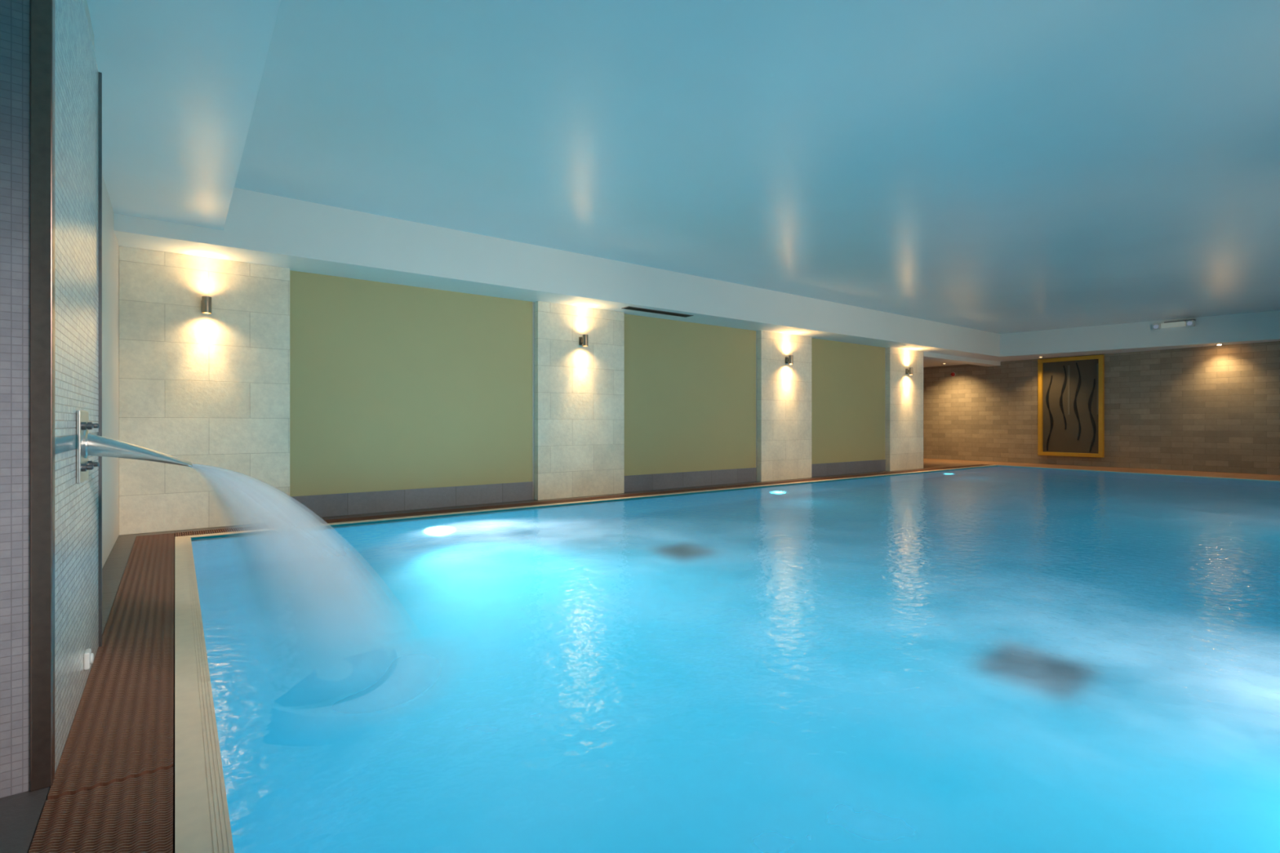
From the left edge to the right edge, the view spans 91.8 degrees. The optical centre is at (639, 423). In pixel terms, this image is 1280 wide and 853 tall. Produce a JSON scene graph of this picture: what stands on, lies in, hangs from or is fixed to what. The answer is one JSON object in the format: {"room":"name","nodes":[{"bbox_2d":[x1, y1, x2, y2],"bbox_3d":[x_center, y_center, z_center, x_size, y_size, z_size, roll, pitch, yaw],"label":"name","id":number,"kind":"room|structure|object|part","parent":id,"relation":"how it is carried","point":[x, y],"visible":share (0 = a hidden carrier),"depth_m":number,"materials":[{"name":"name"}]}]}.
{"room":"spa","nodes":[
{"label":"spa","id":0,"kind":"room"},
{"bbox_2d":[0,0,30,798],"bbox_3d":[-1.698,-0.360,1.667,0.084,2.720,0.015,0,0,-37],"label":"tiled wall","id":1,"kind":"structure","parent":0,"point":[15,15],"depth_m":1.67,"materials":[{"name":"white tile"}]},
{"bbox_2d":[83,0,94,52],"bbox_3d":[-2.081,-0.360,2.202,0.113,2.720,1.300,0,0,-37],"label":"wall","id":2,"kind":"structure","parent":0,"point":[85,2],"depth_m":2.60,"materials":[{"name":"paint"}]},
{"bbox_2d":[30,0,102,791],"bbox_3d":[-2.028,-0.360,2.239,0.063,2.720,1.345,0,0,-37],"label":"mosaic panel","id":3,"kind":"object","parent":2,"relation":"attached to","point":[66,80],"depth_m":1.88,"materials":[{"name":"grey tile"}]},
{"bbox_3d":[-2.086,0.893,2.348,0.026,0.064,0.060,0,0,-37],"label":"wall button","id":4,"kind":"part","parent":3,"relation":"part of","materials":[{"name":"white plastic"}]},
{"bbox_2d":[76,409,191,484],"bbox_3d":[-1.888,0.083,2.334,0.323,0.255,0.260,0,0,-37],"label":"spout","id":5,"kind":"object","parent":3,"relation":"attached to","point":[88,444],"visible":1,"depth_m":2.26,"materials":[{"name":"metal"}]},
{"bbox_3d":[-2.013,0.083,2.240,0.010,0.255,0.260,0,0,-37],"label":"wall plate","id":6,"kind":"part","parent":5,"relation":"part of","materials":[{"name":"metal"}]},
{"bbox_2d":[102,173,119,568],"bbox_3d":[-1.685,-0.600,1.455,0.150,3.200,10.350,0,0,-37],"label":"wall","id":7,"kind":"structure","parent":0,"point":[110,247],"depth_m":4.82,"materials":[{"name":"paint"}]},
{"bbox_2d":[86,0,280,230],"bbox_3d":[-1.117,-2.010,1.444,0.745,0.580,9.650,0,0,-37],"label":"ceiling","id":8,"kind":"structure","parent":7,"relation":"attached to","point":[181,79],"depth_m":3.28,"materials":[{"name":"paint"}]},
{"bbox_2d":[173,568,174,852],"bbox_3d":[4.269,1.100,7.170,15.985,0.080,7.770,0,0,-37],"label":"floor","id":9,"kind":"structure","parent":0,"point":[174,569],"depth_m":2.00,"materials":[{"name":"brown wood"}]},
{"bbox_2d":[28,767,173,852],"bbox_3d":[-0.576,1.013,0.538,0.268,0.034,2.972,0,0,-37],"label":"grate","id":10,"kind":"object","parent":9,"relation":"on","point":[131,815],"visible":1,"depth_m":1.56,"materials":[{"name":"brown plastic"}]},
{"bbox_2d":[47,533,174,799],"bbox_3d":[-2.908,1.013,3.647,0.268,0.034,4.785,0,0,-37],"label":"grate","id":11,"kind":"object","parent":9,"relation":"on","point":[122,729],"visible":1,"depth_m":2.32,"materials":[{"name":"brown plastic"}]},
{"bbox_2d":[174,464,992,537],"bbox_3d":[2.125,1.013,10.250,15.700,0.034,0.260,0,0,-37],"label":"grate","id":12,"kind":"object","parent":9,"relation":"on","point":[416,513],"visible":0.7,"depth_m":7.44,"materials":[{"name":"brown plastic"}]},
{"bbox_2d":[0,458,1279,852],"bbox_3d":[4.390,1.050,7.980,17.400,0.100,13.500,0,0,-37],"label":"floor","id":13,"kind":"structure","parent":0,"point":[20,814],"depth_m":4.84,"materials":[{"name":"stone"}]},
{"bbox_2d":[119,245,289,535],"bbox_3d":[-4.138,-0.290,5.965,1.338,2.580,0.110,0,0,-37],"label":"stone pillar","id":14,"kind":"structure","parent":13,"relation":"on","point":[212,389],"depth_m":5.88,"materials":[{"name":"stone"}]},
{"bbox_2d":[201,296,211,313],"bbox_3d":[-4.087,-1.110,5.848,0.080,0.152,0.138,0,0,-37],"label":"wall light","id":15,"kind":"object","parent":14,"relation":"attached to","point":[206,300],"visible":1,"depth_m":5.79,"materials":[{"name":"metal"}]},
{"bbox_2d":[533,301,624,500],"bbox_3d":[-0.804,-0.290,8.466,1.367,2.580,0.110,0,0,-37],"label":"stone pillar","id":16,"kind":"structure","parent":13,"relation":"on","point":[579,390],"depth_m":8.35,"materials":[{"name":"stone"}]},
{"bbox_2d":[578,334,587,346],"bbox_3d":[-0.753,-1.110,8.349,0.080,0.152,0.138,0,0,-37],"label":"wall light","id":17,"kind":"object","parent":16,"relation":"attached to","point":[583,340],"visible":1,"depth_m":8.29,"materials":[{"name":"metal"}]},
{"bbox_2d":[174,464,1279,852],"bbox_3d":[4.460,1.648,7.145,15.710,1.304,7.500,0,0,-37],"label":"swimming pool","id":18,"kind":"object","parent":13,"relation":"in","point":[202,816],"visible":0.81,"depth_m":2.17,"materials":[{"name":"tile"}]},
{"bbox_2d":[191,466,1279,852],"bbox_3d":[4.461,1.012,7.145,15.489,0.001,7.279,0,0,-37],"label":"pool water","id":19,"kind":"object","parent":18,"relation":"in","point":[992,659],"visible":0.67,"depth_m":2.52,"materials":[{"name":"blue liquid"}]},
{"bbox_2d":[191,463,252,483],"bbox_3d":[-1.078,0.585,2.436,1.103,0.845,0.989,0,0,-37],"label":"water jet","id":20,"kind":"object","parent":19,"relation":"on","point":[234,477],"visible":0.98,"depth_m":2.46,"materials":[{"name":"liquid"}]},
{"bbox_2d":[195,465,1277,538],"bbox_3d":[4.460,1.650,7.145,15.490,1.300,7.280,0,0,-37],"label":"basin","id":21,"kind":"object","parent":18,"relation":"in","point":[522,508],"depth_m":8.13,"materials":[{"name":"liquid"}]},
{"bbox_2d":[756,330,811,481],"bbox_3d":[2.573,-0.290,10.998,1.355,2.580,0.110,0,0,-37],"label":"stone pillar","id":22,"kind":"structure","parent":13,"relation":"on","point":[784,390],"depth_m":10.89,"materials":[{"name":"stone"}]},
{"bbox_2d":[785,355,793,364],"bbox_3d":[2.623,-1.110,10.881,0.080,0.152,0.138,0,0,-37],"label":"wall light","id":23,"kind":"object","parent":22,"relation":"attached to","point":[789,360],"visible":1,"depth_m":10.84,"materials":[{"name":"metal"}]},
{"bbox_2d":[885,346,923,471],"bbox_3d":[5.703,-0.290,13.346,1.320,2.580,0.110,0,0,-37],"label":"stone pillar","id":24,"kind":"structure","parent":13,"relation":"on","point":[904,392],"depth_m":13.22,"materials":[{"name":"stone"}]},
{"bbox_2d":[905,367,912,374],"bbox_3d":[5.753,-1.110,13.229,0.080,0.152,0.138,0,0,-37],"label":"wall light","id":25,"kind":"object","parent":24,"relation":"attached to","point":[910,371],"visible":1,"depth_m":13.19,"materials":[{"name":"metal"}]},
{"bbox_2d":[532,302,885,499],"bbox_3d":[0.577,-0.240,9.689,13.650,2.680,0.190,0,0,-37],"label":"wall","id":26,"kind":"structure","parent":0,"point":[532,302],"depth_m":8.10,"materials":[{"name":"paint"}]},
{"bbox_2d":[289,270,532,497],"bbox_3d":[-2.516,-0.410,7.241,2.783,2.340,0.015,0,0,-37],"label":"wall panel","id":27,"kind":"object","parent":26,"relation":"attached to","point":[393,387],"visible":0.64,"depth_m":7.10,"materials":[{"name":"green paint"}]},
{"bbox_2d":[289,481,533,519],"bbox_3d":[-2.513,0.880,7.237,2.783,0.240,0.025,0,0,-37],"label":"baseboard","id":28,"kind":"structure","parent":26,"relation":"attached to","point":[304,507],"depth_m":7.09,"materials":[{"name":"grey tile"}]},
{"bbox_2d":[114,187,1020,367],"bbox_3d":[1.455,-1.940,11.935,17.750,0.720,4.050,0,0,-37],"label":"ceiling beam","id":29,"kind":"structure","parent":26,"relation":"attached to","point":[260,228],"depth_m":7.16,"materials":[{"name":"paint"}]},
{"bbox_2d":[621,306,693,317],"bbox_3d":[0.263,-1.576,8.791,1.170,0.008,0.170,0,0,-37],"label":"air vent","id":30,"kind":"object","parent":29,"relation":"attached to","point":[630,308],"visible":1,"depth_m":8.74,"materials":[{"name":"metal"}]},
{"bbox_2d":[624,313,755,475],"bbox_3d":[0.847,-0.410,9.764,2.828,2.340,0.015,0,0,-37],"label":"wall panel","id":31,"kind":"object","parent":26,"relation":"attached to","point":[690,388],"visible":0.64,"depth_m":9.66,"materials":[{"name":"green paint"}]},
{"bbox_2d":[624,467,756,492],"bbox_3d":[0.850,0.880,9.760,2.828,0.240,0.025,0,0,-37],"label":"baseboard","id":32,"kind":"structure","parent":26,"relation":"attached to","point":[642,482],"depth_m":9.66,"materials":[{"name":"grey tile"}]},
{"bbox_2d":[811,337,884,464],"bbox_3d":[4.105,-0.410,12.207,2.543,2.340,0.015,0,0,-37],"label":"wall panel","id":33,"kind":"object","parent":26,"relation":"attached to","point":[848,379],"visible":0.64,"depth_m":12.15,"materials":[{"name":"green paint"}]},
{"bbox_2d":[811,459,885,476],"bbox_3d":[4.108,0.880,12.203,2.543,0.240,0.025,0,0,-37],"label":"baseboard","id":34,"kind":"structure","parent":26,"relation":"attached to","point":[866,466],"depth_m":12.16,"materials":[{"name":"grey tile"}]},
{"bbox_2d":[234,0,1279,333],"bbox_3d":[5.923,-2.210,6.723,16.855,0.180,9.650,0,0,-37],"label":"ceiling","id":35,"kind":"structure","parent":0,"point":[999,166],"depth_m":4.56,"materials":[{"name":"paint"}]},
{"bbox_2d":[923,341,1279,475],"bbox_3d":[11.400,-0.550,13.300,0.200,3.300,13.600,0,0,-37],"label":"wall","id":36,"kind":"structure","parent":0,"point":[1208,408],"depth_m":13.53,"materials":[{"name":"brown stone"}]},
{"bbox_2d":[1037,355,1104,457],"bbox_3d":[10.179,-0.388,14.678,0.100,2.345,1.330,0,0,-37],"label":"wall artwork","id":37,"kind":"object","parent":36,"relation":"attached to","point":[1071,390],"visible":1,"depth_m":14.66,"materials":[{"name":"gold metal"}]},
{"bbox_2d":[1000,310,1279,359],"bbox_3d":[11.073,-1.850,12.461,1.330,0.540,6.650,0,0,-37],"label":"ceiling beam","id":38,"kind":"structure","parent":36,"relation":"attached to","point":[1257,326],"depth_m":13.04,"materials":[{"name":"paint"}]},
{"bbox_2d":[1152,319,1195,329],"bbox_3d":[10.854,-2.002,12.616,0.162,0.145,0.660,0,0,-37],"label":"emergency light","id":39,"kind":"object","parent":38,"relation":"attached to","point":[1191,322],"visible":1,"depth_m":12.55,"materials":[{"name":"plastic"}]},
{"bbox_3d":[10.887,-2.062,12.640,0.080,0.025,0.660,0,0,-37],"label":"mounting plate","id":40,"kind":"part","parent":39,"relation":"part of","materials":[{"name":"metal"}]},
{"bbox_3d":[6.656,-0.240,16.367,4.110,2.680,3.200,0,0,-37],"label":"wall","id":41,"kind":"structure","parent":0,"visible":0},
{"bbox_2d":[923,351,1000,366],"bbox_3d":[7.686,-1.530,14.952,3.760,0.100,0.300,0,0,-37],"label":"trim","id":42,"kind":"structure","parent":41,"relation":"attached to","point":[931,356],"depth_m":14.81,"materials":[{"name":"paint"}]}
]}

